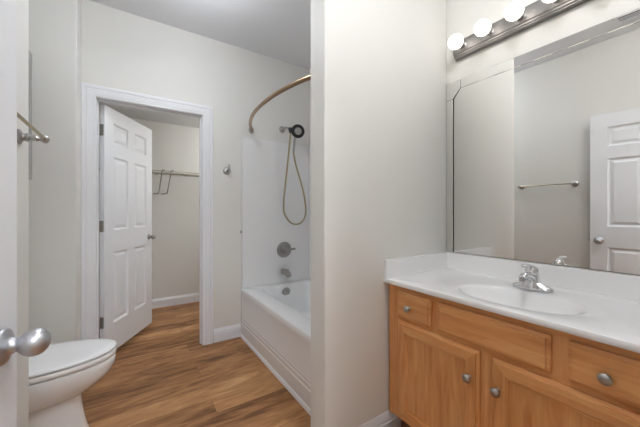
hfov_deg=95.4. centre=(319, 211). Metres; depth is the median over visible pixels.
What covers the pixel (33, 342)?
door
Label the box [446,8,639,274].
wall mirror
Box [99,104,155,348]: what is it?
door
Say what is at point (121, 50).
wall
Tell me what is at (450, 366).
vanity cabinet
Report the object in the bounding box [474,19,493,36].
bulb
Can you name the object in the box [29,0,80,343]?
wall
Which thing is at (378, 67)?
wall
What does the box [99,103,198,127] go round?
ceiling
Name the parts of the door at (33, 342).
knob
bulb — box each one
[448,34,466,49]
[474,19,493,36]
[504,1,525,21]
[542,0,561,3]
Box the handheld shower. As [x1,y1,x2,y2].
[279,124,306,224]
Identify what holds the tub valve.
attached to the tub surround
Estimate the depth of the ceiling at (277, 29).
2.39 m
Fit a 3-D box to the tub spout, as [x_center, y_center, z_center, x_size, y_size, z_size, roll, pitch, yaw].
[-0.340,0.623,2.963,0.060,0.086,0.144,0,0,-33]
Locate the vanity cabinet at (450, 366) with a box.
[389,284,639,426]
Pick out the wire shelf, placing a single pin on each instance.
(171, 171)
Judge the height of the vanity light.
0.101 m
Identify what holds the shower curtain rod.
attached to the wall at (121, 50)
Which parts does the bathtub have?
overflow plate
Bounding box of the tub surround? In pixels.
[242,137,310,287]
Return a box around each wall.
[17,0,28,426]
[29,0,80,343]
[81,0,308,328]
[99,113,198,306]
[309,0,639,358]
[311,0,445,426]
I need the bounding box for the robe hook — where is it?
[223,164,230,173]
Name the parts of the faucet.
spout, lever, plate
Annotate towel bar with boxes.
[17,112,49,143]
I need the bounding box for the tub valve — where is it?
[277,242,295,257]
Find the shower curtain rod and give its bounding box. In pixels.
[249,74,310,133]
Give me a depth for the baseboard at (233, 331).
2.71 m
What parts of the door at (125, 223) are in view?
knob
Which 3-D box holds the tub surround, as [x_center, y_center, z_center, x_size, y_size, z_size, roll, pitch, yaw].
[-0.014,0.013,2.362,0.758,1.449,1.531,0,0,-33]
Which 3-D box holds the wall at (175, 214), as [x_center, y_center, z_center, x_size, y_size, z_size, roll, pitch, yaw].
[-1.915,0.043,3.744,2.417,2.300,0.120,0,0,-33]
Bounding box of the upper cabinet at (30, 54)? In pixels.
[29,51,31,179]
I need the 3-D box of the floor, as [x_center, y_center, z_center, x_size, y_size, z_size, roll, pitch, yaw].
[-0.478,1.244,0.924,3.417,0.100,6.470,0,0,-33]
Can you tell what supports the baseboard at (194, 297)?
attached to the wall at (175, 214)
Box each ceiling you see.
[90,0,310,68]
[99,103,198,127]
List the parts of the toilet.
seat, lid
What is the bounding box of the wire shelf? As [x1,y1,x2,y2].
[99,166,198,193]
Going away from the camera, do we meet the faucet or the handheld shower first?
the faucet
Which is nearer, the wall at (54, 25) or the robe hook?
the wall at (54, 25)
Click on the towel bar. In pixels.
(21, 136)
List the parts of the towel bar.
post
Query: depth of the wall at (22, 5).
1.08 m
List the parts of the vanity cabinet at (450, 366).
knob, drawer, cabinet door, knob, knob, rail, rail, cabinet door, drawer, knob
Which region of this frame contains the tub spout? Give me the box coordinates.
[281,268,290,277]
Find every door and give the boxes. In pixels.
[0,0,51,426]
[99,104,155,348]
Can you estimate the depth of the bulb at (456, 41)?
1.64 m
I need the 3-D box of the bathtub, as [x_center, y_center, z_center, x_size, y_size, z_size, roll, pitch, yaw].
[-0.023,0.967,2.357,0.778,0.456,1.529,0,0,-33]
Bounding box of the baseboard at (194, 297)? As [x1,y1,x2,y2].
[99,293,198,316]
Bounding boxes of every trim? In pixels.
[81,82,212,344]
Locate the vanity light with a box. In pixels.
[448,0,589,60]
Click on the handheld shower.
(297, 130)
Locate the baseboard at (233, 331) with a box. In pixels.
[213,323,240,342]
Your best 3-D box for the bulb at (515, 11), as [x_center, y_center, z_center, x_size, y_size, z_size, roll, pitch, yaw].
[0.952,-0.967,1.417,0.109,0.081,0.081,0,0,-33]
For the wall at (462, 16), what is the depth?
1.54 m
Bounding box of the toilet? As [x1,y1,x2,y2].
[29,339,116,426]
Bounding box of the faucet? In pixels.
[512,264,553,292]
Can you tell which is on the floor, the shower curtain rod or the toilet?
the toilet
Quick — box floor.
[82,301,310,426]
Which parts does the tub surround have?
panel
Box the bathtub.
[240,279,310,415]
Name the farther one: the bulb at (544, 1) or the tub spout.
the tub spout
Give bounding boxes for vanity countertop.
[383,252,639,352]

